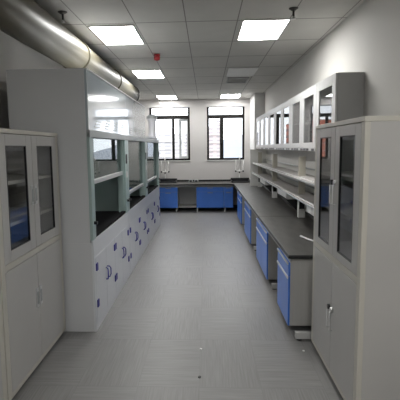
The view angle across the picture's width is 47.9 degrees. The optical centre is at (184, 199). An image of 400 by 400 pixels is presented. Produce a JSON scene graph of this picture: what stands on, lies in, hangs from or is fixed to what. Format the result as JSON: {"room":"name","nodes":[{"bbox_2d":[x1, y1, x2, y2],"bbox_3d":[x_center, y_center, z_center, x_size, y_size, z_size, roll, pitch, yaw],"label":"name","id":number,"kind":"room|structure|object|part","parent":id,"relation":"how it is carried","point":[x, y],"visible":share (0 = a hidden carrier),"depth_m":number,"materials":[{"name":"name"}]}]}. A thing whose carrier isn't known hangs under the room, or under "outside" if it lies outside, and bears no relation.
{"room":"science laboratory","nodes":[
{"label":"science laboratory","id":0,"kind":"room"},
{"bbox_2d":[0,31,63,128],"bbox_3d":[-1.789,-0.371,5.080,0.150,3.000,15.500,0,7,3],"label":"wall","id":1,"kind":"structure","parent":0,"point":[14,54],"depth_m":4.53,"materials":[{"name":"paint"}]},
{"bbox_2d":[12,208,343,399],"bbox_3d":[0.004,1.180,5.179,3.700,0.150,15.500,0,7,3],"label":"floor","id":2,"kind":"structure","parent":0,"point":[199,281],"depth_m":4.03,"materials":[{"name":"tile"}]},
{"bbox_2d":[0,284,7,399],"bbox_3d":[-1.462,0.543,2.249,0.558,1.835,1.208,0,7,3],"label":"tall cabinet","id":3,"kind":"object","parent":2,"relation":"on","point":[3,383],"visible":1,"depth_m":2.86,"materials":[{"name":"white metal"}]},
{"bbox_3d":[-1.182,0.927,2.556,0.019,0.817,0.539,0,7,3],"label":"door","id":4,"kind":"part","parent":3,"relation":"part of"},
{"bbox_2d":[0,128,65,399],"bbox_3d":[-1.406,0.400,3.459,0.558,1.835,1.208,0,7,3],"label":"tall cabinet","id":5,"kind":"object","parent":2,"relation":"on","point":[31,258],"visible":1,"depth_m":3.41,"materials":[{"name":"white metal"}]},
{"bbox_3d":[-1.162,-0.027,3.123,0.019,0.846,0.539,0,7,3],"label":"glazed door","id":6,"kind":"part","parent":5,"relation":"part of","materials":[{"name":"metal"}]},
{"bbox_3d":[-1.151,0.848,3.225,0.019,0.817,0.539,0,7,3],"label":"door","id":7,"kind":"part","parent":5,"relation":"part of","materials":[{"name":"metal"}]},
{"bbox_2d":[7,174,50,184],"bbox_3d":[-1.432,-0.148,3.396,0.480,0.024,1.150,0,7,3],"label":"shelf","id":8,"kind":"object","parent":5,"relation":"attached to","point":[12,178],"depth_m":3.64,"materials":[{"name":"metal"}]},
{"bbox_2d":[9,207,52,226],"bbox_3d":[-1.428,0.140,3.430,0.480,0.024,1.150,0,7,3],"label":"shelf","id":9,"kind":"object","parent":5,"relation":"attached to","point":[18,215],"depth_m":3.59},
{"bbox_3d":[-1.139,-0.037,3.360,0.006,0.150,0.048,0,7,3],"label":"handle","id":10,"kind":"part","parent":5,"relation":"part of","materials":[{"name":"silver metal"}]},
{"bbox_3d":[-1.136,-0.045,3.429,0.006,0.150,0.048,0,7,3],"label":"handle","id":11,"kind":"part","parent":5,"relation":"part of","materials":[{"name":"silver metal"}]},
{"bbox_3d":[-1.129,0.748,3.452,0.006,0.150,0.048,0,7,3],"label":"handle","id":12,"kind":"part","parent":5,"relation":"part of","materials":[{"name":"silver metal"}]},
{"bbox_3d":[-1.126,0.739,3.521,0.006,0.150,0.048,0,7,3],"label":"handle","id":13,"kind":"part","parent":5,"relation":"part of","materials":[{"name":"silver metal"}]},
{"bbox_3d":[-1.137,-0.091,3.664,0.019,0.846,0.539,0,7,3],"label":"glazed door","id":14,"kind":"part","parent":5,"relation":"part of","materials":[{"name":"metal"}]},
{"bbox_3d":[-1.126,0.785,3.766,0.019,0.817,0.539,0,7,3],"label":"door","id":15,"kind":"part","parent":5,"relation":"part of","materials":[{"name":"metal"}]},
{"bbox_2d":[6,68,129,331],"bbox_3d":[-1.136,-0.067,5.000,0.756,2.397,1.864,0,7,3],"label":"fume hood","id":16,"kind":"object","parent":2,"relation":"on","point":[86,112],"visible":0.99,"depth_m":4.13,"materials":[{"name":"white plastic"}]},
{"bbox_3d":[-1.217,-0.370,4.043,0.690,1.545,0.030,0,7,3],"label":"panel","id":17,"kind":"part","parent":16,"relation":"part of","materials":[{"name":"metal"}]},
{"bbox_3d":[-0.852,-0.120,4.101,0.030,0.975,0.120,0,7,3],"label":"post","id":18,"kind":"part","parent":16,"relation":"part of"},
{"bbox_3d":[-0.825,0.821,4.424,0.020,0.636,0.436,0,7,3],"label":"door","id":19,"kind":"part","parent":16,"relation":"part of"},
{"bbox_3d":[-0.824,-0.989,4.876,0.025,0.520,1.864,0,7,3],"label":"panel","id":20,"kind":"part","parent":16,"relation":"part of","materials":[{"name":"glass"}]},
{"bbox_3d":[-1.132,-0.585,5.863,0.690,1.545,0.030,0,7,3],"label":"panel","id":21,"kind":"part","parent":16,"relation":"part of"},
{"bbox_3d":[-0.855,-0.467,4.939,0.040,0.480,1.744,0,7,3],"label":"sash","id":22,"kind":"part","parent":16,"relation":"part of","materials":[{"name":"silver metal"}]},
{"bbox_2d":[95,211,125,236],"bbox_3d":[-1.137,0.263,5.038,0.668,0.054,1.804,0,7,3],"label":"countertop","id":23,"kind":"structure","parent":16,"relation":"on","point":[105,219],"depth_m":5.27,"materials":[{"name":"stone"}]},
{"bbox_3d":[-0.805,0.770,4.861,0.020,0.636,0.436,0,7,3],"label":"door","id":24,"kind":"part","parent":16,"relation":"part of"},
{"bbox_3d":[-0.785,0.718,5.297,0.020,0.636,0.436,0,7,3],"label":"door","id":25,"kind":"part","parent":16,"relation":"part of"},
{"bbox_3d":[-0.771,-0.324,5.831,0.030,0.975,0.120,0,7,3],"label":"post","id":26,"kind":"part","parent":16,"relation":"part of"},
{"bbox_3d":[-0.764,0.667,5.734,0.020,0.636,0.436,0,7,3],"label":"door","id":27,"kind":"part","parent":16,"relation":"part of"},
{"bbox_2d":[125,93,147,274],"bbox_3d":[-1.049,-0.286,6.865,0.756,2.397,1.884,0,7,3],"label":"fume hood","id":28,"kind":"object","parent":2,"relation":"on","point":[134,110],"visible":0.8,"depth_m":7.06,"materials":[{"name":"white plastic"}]},
{"bbox_3d":[-0.766,-0.339,5.956,0.030,0.975,0.120,0,7,3],"label":"post","id":29,"kind":"part","parent":28,"relation":"part of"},
{"bbox_3d":[-0.739,0.602,6.282,0.020,0.636,0.441,0,7,3],"label":"door","id":30,"kind":"part","parent":28,"relation":"part of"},
{"bbox_3d":[-1.045,-0.805,7.738,0.690,1.545,0.030,0,7,3],"label":"panel","id":31,"kind":"part","parent":28,"relation":"part of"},
{"bbox_3d":[-0.737,-1.209,6.741,0.025,0.520,1.884,0,7,3],"label":"panel","id":32,"kind":"part","parent":28,"relation":"part of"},
{"bbox_3d":[-0.766,-0.538,6.822,0.040,0.780,1.764,0,7,3],"label":"sash","id":33,"kind":"part","parent":28,"relation":"part of","materials":[{"name":"silver metal"}]},
{"bbox_2d":[130,195,144,208],"bbox_3d":[-1.049,0.043,6.903,0.668,0.054,1.824,0,7,3],"label":"countertop","id":34,"kind":"structure","parent":28,"relation":"on","point":[134,199],"depth_m":7.08,"materials":[{"name":"stone"}]},
{"bbox_3d":[-0.718,0.550,6.723,0.020,0.636,0.441,0,7,3],"label":"door","id":35,"kind":"part","parent":28,"relation":"part of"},
{"bbox_3d":[-0.697,0.498,7.165,0.020,0.636,0.441,0,7,3],"label":"door","id":36,"kind":"part","parent":28,"relation":"part of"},
{"bbox_3d":[-0.684,-0.545,7.706,0.030,0.975,0.120,0,7,3],"label":"post","id":37,"kind":"part","parent":28,"relation":"part of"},
{"bbox_3d":[-0.677,0.446,7.606,0.020,0.636,0.441,0,7,3],"label":"door","id":38,"kind":"part","parent":28,"relation":"part of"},
{"bbox_2d":[145,136,159,243],"bbox_3d":[-0.954,-0.273,8.878,0.756,1.900,2.104,0,7,3],"label":"fume hood","id":39,"kind":"object","parent":2,"relation":"on","point":[152,144],"visible":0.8,"depth_m":8.97,"materials":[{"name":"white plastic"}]},
{"bbox_3d":[-0.678,-0.559,7.831,0.030,0.975,0.120,0,7,3],"label":"post","id":40,"kind":"part","parent":39,"relation":"part of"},
{"bbox_3d":[-0.650,0.378,8.184,0.020,0.636,0.496,0,7,3],"label":"door","id":41,"kind":"part","parent":39,"relation":"part of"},
{"bbox_3d":[-0.944,-0.811,9.859,0.690,1.060,0.030,0,7,3],"label":"panel","id":42,"kind":"part","parent":39,"relation":"part of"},
{"bbox_2d":[147,115,156,137],"bbox_3d":[-0.702,-1.565,9.586,0.224,0.495,0.224,0,7,3],"label":"exhaust collar","id":43,"kind":"object","parent":39,"relation":"on","point":[151,119],"visible":0.87,"depth_m":9.52,"materials":[{"name":"plastic"}]},
{"bbox_3d":[-0.674,-0.794,8.803,0.006,0.735,1.904,0,7,3],"label":"sash glass","id":44,"kind":"part","parent":39,"relation":"part of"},
{"bbox_2d":[148,185,157,193],"bbox_3d":[-0.957,-0.191,8.887,0.668,0.054,2.044,0,7,3],"label":"countertop","id":45,"kind":"structure","parent":39,"relation":"on","point":[151,187],"depth_m":9.15,"materials":[{"name":"stone"}]},
{"bbox_3d":[-0.627,0.320,8.680,0.020,0.636,0.496,0,7,3],"label":"door","id":46,"kind":"part","parent":39,"relation":"part of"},
{"bbox_3d":[-0.604,0.261,9.176,0.020,0.636,0.496,0,7,3],"label":"door","id":47,"kind":"part","parent":39,"relation":"part of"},
{"bbox_3d":[-0.586,-0.791,9.799,0.030,0.975,0.120,0,7,3],"label":"post","id":48,"kind":"part","parent":39,"relation":"part of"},
{"bbox_3d":[-0.580,0.203,9.672,0.020,0.636,0.496,0,7,3],"label":"door","id":49,"kind":"part","parent":39,"relation":"part of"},
{"bbox_2d":[160,185,236,211],"bbox_3d":[0.202,-0.077,12.173,2.750,0.714,0.690,0,7,3],"label":"stand","id":50,"kind":"object","parent":2,"relation":"on","point":[187,193],"visible":0.52,"depth_m":12.39,"materials":[{"name":"grey metal"}]},
{"bbox_2d":[159,186,178,207],"bbox_3d":[-0.676,-0.115,12.158,0.998,0.585,0.613,0,7,3],"label":"base cabinet","id":51,"kind":"object","parent":50,"relation":"hanging from","point":[169,195],"visible":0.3,"depth_m":11.85,"materials":[{"name":"metal"}]},
{"bbox_3d":[-0.442,-0.269,11.838,0.495,0.121,0.017,0,7,3],"label":"drawer","id":52,"kind":"part","parent":51,"relation":"part of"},
{"bbox_3d":[-0.439,0.002,11.870,0.495,0.415,0.017,0,7,3],"label":"door","id":53,"kind":"part","parent":51,"relation":"part of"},
{"bbox_2d":[178,204,195,207],"bbox_3d":[0.071,0.159,12.167,0.482,0.020,0.510,0,7,3],"label":"shelf","id":54,"kind":"object","parent":50,"relation":"attached to","point":[180,205],"depth_m":12.16,"materials":[{"name":"metal"}]},
{"bbox_3d":[0.080,-0.166,12.405,0.486,0.560,0.020,0,7,3],"label":"panel","id":55,"kind":"part","parent":50,"relation":"part of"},
{"bbox_3d":[0.222,0.189,12.541,2.750,0.100,0.020,0,7,3],"label":"skirting","id":56,"kind":"part","parent":50,"relation":"part of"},
{"bbox_2d":[196,185,223,207],"bbox_3d":[0.672,-0.124,12.094,0.720,0.585,0.613,0,7,3],"label":"base cabinet","id":57,"kind":"object","parent":50,"relation":"hanging from","point":[207,196],"visible":0.94,"depth_m":11.80,"materials":[{"name":"metal"}]},
{"bbox_3d":[0.656,-0.276,11.786,0.716,0.121,0.017,0,7,3],"label":"drawer","id":58,"kind":"part","parent":57,"relation":"part of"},
{"bbox_3d":[0.659,-0.006,11.818,0.716,0.415,0.017,0,7,3],"label":"door","id":59,"kind":"part","parent":57,"relation":"part of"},
{"bbox_2d":[224,185,232,207],"bbox_3d":[1.154,-0.128,12.071,0.238,0.585,0.613,0,7,3],"label":"base cabinet","id":60,"kind":"object","parent":50,"relation":"hanging from","point":[228,189],"visible":0.86,"depth_m":11.78,"materials":[{"name":"metal"}]},
{"bbox_3d":[1.138,-0.280,11.763,0.234,0.121,0.017,0,7,3],"label":"drawer","id":61,"kind":"part","parent":60,"relation":"part of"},
{"bbox_3d":[1.142,-0.010,11.795,0.234,0.415,0.017,0,7,3],"label":"door","id":62,"kind":"part","parent":60,"relation":"part of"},
{"bbox_2d":[236,188,310,340],"bbox_3d":[1.425,0.425,7.757,0.615,0.714,7.776,0,7,3],"label":"stand","id":63,"kind":"object","parent":2,"relation":"on","point":[299,335],"visible":0.18,"depth_m":3.96,"materials":[{"name":"plastic"}]},
{"bbox_2d":[159,181,308,217],"bbox_3d":[0.202,-0.126,9.362,3.377,0.035,6.371,0,7,3],"label":"countertop","id":64,"kind":"structure","parent":63,"relation":"on","point":[260,200],"depth_m":8.21,"materials":[{"name":"stone"}]},
{"bbox_2d":[161,157,169,177],"bbox_3d":[-0.548,-0.850,12.403,0.244,0.710,0.157,0,7,3],"label":"faucet","id":65,"kind":"object","parent":64,"relation":"on","point":[165,171],"visible":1,"depth_m":12.43,"materials":[{"name":"white metal"}]},
{"bbox_2d":[159,178,176,182],"bbox_3d":[-0.464,-0.522,12.232,0.480,0.098,0.450,0,7,3],"label":"sink","id":66,"kind":"object","parent":64,"relation":"in","point":[162,180],"visible":0.88,"depth_m":12.42,"materials":[{"name":"plastic"}]},
{"bbox_2d":[235,155,243,177],"bbox_3d":[1.489,-0.864,12.306,0.244,0.710,0.157,0,7,3],"label":"faucet","id":67,"kind":"object","parent":64,"relation":"on","point":[239,170],"visible":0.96,"depth_m":12.34,"materials":[{"name":"white metal"}]},
{"bbox_2d":[231,178,249,182],"bbox_3d":[1.496,-0.536,12.139,0.505,0.098,0.450,0,7,3],"label":"sink","id":68,"kind":"object","parent":64,"relation":"in","point":[233,180],"visible":0.9,"depth_m":12.32,"materials":[{"name":"plastic"}]},
{"bbox_2d":[250,149,314,219],"bbox_3d":[1.598,-0.370,7.359,0.390,0.878,6.965,0,7,3],"label":"rack","id":69,"kind":"object","parent":64,"relation":"on","point":[296,197],"visible":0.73,"depth_m":6.94,"materials":[{"name":"silver metal"}]},
{"bbox_3d":[1.759,-0.775,10.799,0.390,0.878,0.030,0,7,3],"label":"panel","id":70,"kind":"part","parent":69,"relation":"part of","materials":[{"name":"white plastic"}]},
{"bbox_2d":[253,173,313,206],"bbox_3d":[1.617,-0.252,7.485,0.316,0.012,6.660,0,7,3],"label":"shelf","id":71,"kind":"object","parent":69,"relation":"attached to","point":[307,198],"depth_m":6.62,"materials":[{"name":"metal"}]},
{"bbox_3d":[1.452,-0.512,7.462,0.007,0.026,6.660,0,7,3],"label":"guard rail","id":72,"kind":"part","parent":69,"relation":"part of","materials":[{"name":"silver metal"}]},
{"bbox_2d":[254,163,314,183],"bbox_3d":[1.614,-0.490,7.457,0.316,0.012,6.660,0,7,3],"label":"shelf","id":73,"kind":"object","parent":69,"relation":"attached to","point":[303,177],"depth_m":6.49,"materials":[{"name":"metal"}]},
{"bbox_3d":[1.455,-0.274,7.490,0.007,0.026,6.660,0,7,3],"label":"guard rail","id":74,"kind":"part","parent":69,"relation":"part of","materials":[{"name":"silver metal"}]},
{"bbox_3d":[1.754,-0.343,7.468,0.018,0.018,6.660,0,7,3],"label":"rail","id":75,"kind":"part","parent":69,"relation":"part of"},
{"bbox_3d":[1.751,-0.582,7.440,0.018,0.018,6.660,0,7,3],"label":"rail","id":76,"kind":"part","parent":69,"relation":"part of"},
{"bbox_2d":[299,201,304,208],"bbox_3d":[1.544,0.067,5.944,0.070,0.105,0.011,0,7,3],"label":"socket","id":77,"kind":"object","parent":69,"relation":"attached to","point":[301,206],"depth_m":5.94,"materials":[{"name":"plastic"}]},
{"bbox_2d":[237,191,244,223],"bbox_3d":[1.484,0.128,9.980,0.583,0.615,1.190,0,7,3],"label":"base cabinet","id":78,"kind":"object","parent":63,"relation":"attached to","point":[240,200],"visible":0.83,"depth_m":9.57,"materials":[{"name":"blue metal"}]},
{"bbox_3d":[1.227,0.177,10.298,0.017,0.450,0.589,0,7,3],"label":"door","id":79,"kind":"part","parent":78,"relation":"part of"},
{"bbox_3d":[1.199,0.247,9.708,0.017,0.450,0.589,0,7,3],"label":"door","id":80,"kind":"part","parent":78,"relation":"part of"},
{"bbox_2d":[244,201,256,243],"bbox_3d":[1.393,0.358,8.026,0.583,0.615,1.130,0,7,3],"label":"base cabinet","id":81,"kind":"object","parent":63,"relation":"attached to","point":[250,217],"visible":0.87,"depth_m":7.51,"materials":[{"name":"blue metal"}]},
{"bbox_3d":[1.135,0.409,8.329,0.017,0.450,0.559,0,7,3],"label":"door","id":82,"kind":"part","parent":81,"relation":"part of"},
{"bbox_3d":[1.109,0.475,7.768,0.017,0.450,0.559,0,7,3],"label":"door","id":83,"kind":"part","parent":81,"relation":"part of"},
{"bbox_2d":[256,218,278,278],"bbox_3d":[1.299,0.596,6.007,0.583,0.615,1.140,0,7,3],"label":"base cabinet","id":84,"kind":"object","parent":63,"relation":"attached to","point":[266,247],"visible":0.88,"depth_m":5.49,"materials":[{"name":"blue metal"}]},
{"bbox_3d":[1.041,0.647,6.312,0.017,0.450,0.564,0,7,3],"label":"door","id":85,"kind":"part","parent":84,"relation":"part of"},
{"bbox_3d":[1.037,0.356,6.278,0.017,0.124,0.564,0,7,3],"label":"drawer","id":86,"kind":"part","parent":84,"relation":"part of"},
{"bbox_3d":[1.011,0.422,5.713,0.017,0.124,0.564,0,7,3],"label":"drawer","id":87,"kind":"part","parent":84,"relation":"part of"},
{"bbox_3d":[1.014,0.713,5.747,0.017,0.450,0.564,0,7,3],"label":"door","id":88,"kind":"part","parent":84,"relation":"part of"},
{"bbox_2d":[259,216,313,258],"bbox_3d":[1.324,0.368,5.032,0.732,0.035,2.220,0,7,3],"label":"countertop","id":89,"kind":"structure","parent":63,"relation":"on","point":[286,231],"depth_m":4.92,"materials":[{"name":"stone"}]},
{"bbox_2d":[277,248,312,325],"bbox_3d":[1.221,0.794,4.326,0.583,0.615,0.610,0,7,3],"label":"base cabinet","id":90,"kind":"object","parent":63,"relation":"attached to","point":[295,276],"visible":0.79,"depth_m":4.05,"materials":[{"name":"silver metal"}]},
{"bbox_3d":[0.949,0.878,4.348,0.017,0.450,0.604,0,7,3],"label":"door","id":91,"kind":"part","parent":90,"relation":"part of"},
{"bbox_3d":[0.945,0.587,4.314,0.017,0.124,0.604,0,7,3],"label":"drawer","id":92,"kind":"part","parent":90,"relation":"part of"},
{"bbox_2d":[311,115,399,399],"bbox_3d":[1.287,0.389,3.161,0.544,1.860,1.148,0,7,3],"label":"tall cabinet","id":93,"kind":"object","parent":2,"relation":"on","point":[355,329],"visible":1,"depth_m":2.67,"materials":[{"name":"white metal"}]},
{"bbox_3d":[1.065,0.803,3.480,0.019,0.792,0.509,0,7,3],"label":"door","id":94,"kind":"part","parent":93,"relation":"part of","materials":[{"name":"metal"}]},
{"bbox_3d":[1.054,-0.085,3.376,0.019,0.896,0.509,0,7,3],"label":"glazed door","id":95,"kind":"part","parent":93,"relation":"part of","materials":[{"name":"metal"}]},
{"bbox_2d":[321,203,352,221],"bbox_3d":[1.310,0.101,3.126,0.450,0.024,1.090,0,7,3],"label":"shelf","id":96,"kind":"object","parent":93,"relation":"attached to","point":[346,208],"depth_m":3.35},
{"bbox_2d":[322,171,353,181],"bbox_3d":[1.307,-0.158,3.096,0.450,0.024,1.090,0,7,3],"label":"shelf","id":97,"kind":"object","parent":93,"relation":"attached to","point":[346,175],"depth_m":3.33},
{"bbox_3d":[1.055,0.380,3.171,0.032,1.780,1.142,0,7,3],"label":"frame","id":98,"kind":"part","parent":93,"relation":"part of","materials":[{"name":"metal"}]},
{"bbox_3d":[1.042,0.863,2.969,0.019,0.792,0.509,0,7,3],"label":"door","id":99,"kind":"part","parent":93,"relation":"part of","materials":[{"name":"metal"}]},
{"bbox_3d":[1.030,-0.024,2.865,0.019,0.896,0.509,0,7,3],"label":"glazed door","id":100,"kind":"part","parent":93,"relation":"part of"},
{"bbox_2d":[138,98,249,204],"bbox_3d":[0.337,-1.275,12.560,3.400,3.000,0.250,0,7,3],"label":"wall","id":101,"kind":"structure","parent":0,"point":[198,167],"depth_m":12.40,"materials":[{"name":"paint"}]},
{"bbox_2d":[149,107,189,160],"bbox_3d":[-0.415,-1.830,12.612,1.120,1.470,0.453,0,7,3],"label":"window","id":102,"kind":"structure","parent":101,"relation":"in","point":[180,117],"depth_m":12.51,"materials":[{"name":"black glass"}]},
{"bbox_2d":[159,179,249,181],"bbox_3d":[0.223,-0.538,12.512,3.125,0.049,0.023,0,7,3],"label":"backsplash","id":103,"kind":"structure","parent":101,"relation":"attached to","point":[219,179],"depth_m":12.48,"materials":[{"name":"stone"}]},
{"bbox_2d":[207,106,243,160],"bbox_3d":[1.122,-1.825,12.403,1.030,1.470,0.180,0,7,3],"label":"window","id":104,"kind":"structure","parent":101,"relation":"in","point":[221,117],"depth_m":12.43,"materials":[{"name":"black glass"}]},
{"bbox_3d":[1.130,-1.102,12.458,1.030,0.020,0.120,0,7,3],"label":"sill","id":105,"kind":"part","parent":104,"relation":"part of","materials":[{"name":"white paint"}]},
{"bbox_2d":[33,0,364,99],"bbox_3d":[-0.035,-1.948,4.812,3.700,0.150,15.500,0,7,3],"label":"ceiling","id":106,"kind":"structure","parent":0,"point":[196,42],"depth_m":5.39,"materials":[{"name":"tile"}]},
{"bbox_2d":[58,10,66,22],"bbox_3d":[-1.169,-1.746,4.304,0.090,0.103,0.090,0,7,3],"label":"sprinkler","id":107,"kind":"object","parent":106,"relation":"attached to","point":[61,12],"visible":1,"depth_m":4.29,"materials":[{"name":"metal"}]},
{"bbox_2d":[0,0,139,100],"bbox_3d":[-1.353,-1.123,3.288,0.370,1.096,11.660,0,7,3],"label":"duct","id":108,"kind":"object","parent":106,"relation":"hanging from","point":[25,21],"visible":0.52,"depth_m":4.04,"materials":[{"name":"metal"}]},
{"bbox_2d":[88,24,144,44],"bbox_3d":[-0.770,-1.901,5.210,0.490,0.015,0.880,0,7,3],"label":"recessed light","id":109,"kind":"object","parent":106,"relation":"in","point":[127,34],"visible":1,"depth_m":5.14,"materials":[{"name":"white"}]},
{"bbox_2d":[131,69,164,78],"bbox_3d":[-0.641,-2.227,7.978,0.490,0.015,0.880,0,7,3],"label":"recessed light","id":110,"kind":"object","parent":106,"relation":"in","point":[141,74],"visible":1,"depth_m":7.96,"materials":[{"name":"white"}]},
{"bbox_2d":[133,71,163,77],"bbox_3d":[-0.641,-2.229,7.978,0.466,0.007,0.842,0,7,3],"label":"diffuser","id":111,"kind":"object","parent":110,"relation":"attached to","point":[140,74],"depth_m":7.98,"materials":[{"name":"white"}]},
{"bbox_2d":[154,54,159,60],"bbox_3d":[-0.394,-2.003,6.334,0.090,0.084,0.090,0,7,3],"label":"fire alarm","id":112,"kind":"object","parent":106,"relation":"attached to","point":[156,56],"visible":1,"depth_m":6.30,"materials":[{"name":"red plastic"}]},
{"bbox_2d":[156,95,176,99],"bbox_3d":[-0.467,-2.666,11.698,0.490,0.015,0.880,0,7,3],"label":"recessed light","id":113,"kind":"object","parent":106,"relation":"in","point":[160,97],"visible":1,"depth_m":11.68,"materials":[{"name":"white"}]},
{"bbox_2d":[157,96,176,98],"bbox_3d":[-0.467,-2.667,11.698,0.466,0.007,0.842,0,7,3],"label":"diffuser","id":114,"kind":"object","parent":113,"relation":"attached to","point":[159,97],"depth_m":11.69,"materials":[{"name":"white"}]},
{"bbox_2d":[220,94,240,97],"bbox_3d":[1.163,-2.671,11.571,0.490,0.015,0.880,0,7,3],"label":"recessed light","id":115,"kind":"object","parent":106,"relation":"in","point":[222,95],"visible":1,"depth_m":11.44,"materials":[{"name":"white"}]},
{"bbox_2d":[226,77,248,83],"bbox_3d":[1.023,-2.345,8.819,0.400,0.019,0.700,0,7,3],"label":"ceiling vent","id":116,"kind":"object","parent":106,"relation":"in","point":[228,78],"visible":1,"depth_m":8.66,"materials":[{"name":"metal"}]},
{"bbox_2d":[226,67,258,76],"bbox_3d":[0.991,-2.236,7.880,0.490,0.015,0.880,0,7,3],"label":"recessed light","id":117,"kind":"object","parent":106,"relation":"in","point":[243,71],"visible":1,"depth_m":7.80,"materials":[{"name":"plastic"}]},
{"bbox_2d":[237,18,290,40],"bbox_3d":[0.859,-1.903,5.053,0.490,0.015,0.880,0,7,3],"label":"recessed light","id":118,"kind":"object","parent":106,"relation":"in","point":[250,29],"visible":1,"depth_m":4.97,"materials":[{"name":"white"}]},
{"bbox_2d":[289,7,297,19],"bbox_3d":[1.032,-1.771,4.279,0.090,0.103,0.090,0,7,3],"label":"sprinkler","id":119,"kind":"object","parent":106,"relation":"attached to","point":[293,9],"visible":1,"depth_m":4.27,"materials":[{"name":"metal"}]},
{"bbox_2d":[250,93,264,148],"bbox_3d":[1.877,-1.202,11.776,0.250,3.000,1.180,0,7,3],"label":"wall pier","id":120,"kind":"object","parent":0,"point":[257,100],"visible":0.36,"depth_m":11.11,"materials":[{"name":"white paint"}]},
{"bbox_2d":[265,0,399,212],"bbox_3d":[1.757,-0.396,4.911,0.150,3.000,15.500,0,7,3],"label":"wall","id":121,"kind":"structure","parent":0,"point":[367,41],"depth_m":4.24,"materials":[{"name":"paint"}]},
{"bbox_2d":[256,114,264,148],"bbox_3d":[1.782,-1.494,9.976,0.259,0.720,1.469,0,7,3],"label":"upper cabinet","id":122,"kind":"object","parent":121,"relation":"attached to","point":[260,120],"visible":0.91,"depth_m":10.25,"materials":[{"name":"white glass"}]},
{"bbox_3d":[1.681,-1.553,10.344,0.018,0.685,0.730,0,7,3],"label":"glazed door","id":123,"kind":"part","parent":122,"relation":"part of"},
{"bbox_3d":[1.681,-1.536,10.346,0.004,0.536,0.496,0,7,3],"label":"glass pane","id":124,"kind":"part","parent":122,"relation":"part of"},
{"bbox_3d":[1.647,-1.467,9.615,0.018,0.685,0.730,0,7,3],"label":"glazed door","id":125,"kind":"part","parent":122,"relation":"part of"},
{"bbox_2d":[264,108,274,149],"bbox_3d":[1.714,-1.322,8.517,0.259,0.720,1.469,0,7,3],"label":"upper cabinet","id":126,"kind":"object","parent":121,"relation":"attached to","point":[269,117],"visible":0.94,"depth_m":8.83,"materials":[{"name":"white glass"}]},
{"bbox_3d":[1.613,-1.381,8.885,0.018,0.685,0.730,0,7,3],"label":"glazed door","id":127,"kind":"part","parent":126,"relation":"part of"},
{"bbox_3d":[1.759,-1.407,9.236,0.237,0.720,0.018,0,7,3],"label":"panel","id":128,"kind":"part","parent":126,"relation":"part of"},
{"bbox_3d":[1.579,-1.295,8.156,0.018,0.685,0.730,0,7,3],"label":"glazed door","id":129,"kind":"part","parent":126,"relation":"part of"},
{"bbox_2d":[275,99,290,149],"bbox_3d":[1.646,-1.150,7.057,0.259,0.720,1.469,0,7,3],"label":"upper cabinet","id":130,"kind":"object","parent":121,"relation":"attached to","point":[283,111],"visible":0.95,"depth_m":7.53,"materials":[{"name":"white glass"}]},
{"bbox_3d":[1.545,-1.209,7.425,0.018,0.685,0.730,0,7,3],"label":"glazed door","id":131,"kind":"part","parent":130,"relation":"part of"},
{"bbox_3d":[1.691,-1.235,7.777,0.237,0.720,0.018,0,7,3],"label":"panel","id":132,"kind":"part","parent":130,"relation":"part of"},
{"bbox_3d":[1.511,-1.123,6.697,0.018,0.685,0.730,0,7,3],"label":"glazed door","id":133,"kind":"part","parent":130,"relation":"part of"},
{"bbox_2d":[290,84,316,150],"bbox_3d":[1.578,-0.978,5.598,0.259,0.720,1.469,0,7,3],"label":"upper cabinet","id":134,"kind":"object","parent":121,"relation":"attached to","point":[303,105],"visible":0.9,"depth_m":6.00,"materials":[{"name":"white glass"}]},
{"bbox_3d":[1.476,-1.037,5.966,0.018,0.685,0.730,0,7,3],"label":"glazed door","id":135,"kind":"part","parent":134,"relation":"part of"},
{"bbox_3d":[1.623,-1.063,6.317,0.237,0.720,0.018,0,7,3],"label":"panel","id":136,"kind":"part","parent":134,"relation":"part of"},
{"bbox_3d":[1.467,-0.636,5.644,0.016,0.033,1.469,0,7,3],"label":"rail","id":137,"kind":"part","parent":134,"relation":"part of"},
{"bbox_2d":[294,119,312,124],"bbox_3d":[1.594,-0.976,5.598,0.207,0.015,1.433,0,7,3],"label":"shelf","id":138,"kind":"object","parent":134,"relation":"attached to","point":[309,122],"depth_m":5.92,"materials":[{"name":"metal"}]},
{"bbox_3d":[1.442,-0.952,5.237,0.018,0.685,0.730,0,7,3],"label":"glazed door","id":139,"kind":"part","parent":134,"relation":"part of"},
{"bbox_2d":[315,72,364,137],"bbox_3d":[1.527,-0.849,4.504,0.259,0.720,0.734,0,7,3],"label":"upper cabinet","id":140,"kind":"object","parent":121,"relation":"attached to","point":[340,96],"visible":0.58,"depth_m":4.14,"materials":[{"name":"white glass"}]},
{"bbox_3d":[1.554,-0.891,4.858,0.237,0.720,0.018,0,7,3],"label":"panel","id":141,"kind":"part","parent":140,"relation":"part of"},
{"bbox_3d":[1.408,-0.866,4.507,0.018,0.685,0.730,0,7,3],"label":"glazed door","id":142,"kind":"part","parent":140,"relation":"part of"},
{"bbox_3d":[1.521,-0.807,4.148,0.237,0.720,0.018,0,7,3],"label":"panel","id":143,"kind":"part","parent":140,"relation":"part of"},
{"label":"outside","id":144,"kind":"structure","parent":0,"visible":0},
{"bbox_3d":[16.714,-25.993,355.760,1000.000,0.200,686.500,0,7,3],"label":"ground","id":145,"kind":"structure","parent":144,"visible":0},
{"bbox_2d":[158,128,186,158],"bbox_3d":[-5.828,-29.166,269.474,17.500,26.750,31.350,0,7,3],"label":"apartment building","id":146,"kind":"structure","parent":145,"relation":"on","point":[165,139],"depth_m":254.80,"materials":[{"name":"white"}]},
{"bbox_2d":[209,121,219,157],"bbox_3d":[12.335,-30.765,267.430,18.000,29.950,41.350,0,7,3],"label":"apartment building","id":147,"kind":"structure","parent":145,"relation":"on","point":[214,132],"depth_m":247.57,"materials":[{"name":"white"}]},
{"bbox_2d":[223,135,241,157],"bbox_3d":[121.190,-53.762,451.689,600.000,31.618,120.000,0,7,3],"label":"hill","id":148,"kind":"structure","parent":145,"relation":"on","point":[232,145],"depth_m":443.82,"materials":[{"name":"white"}]}
]}

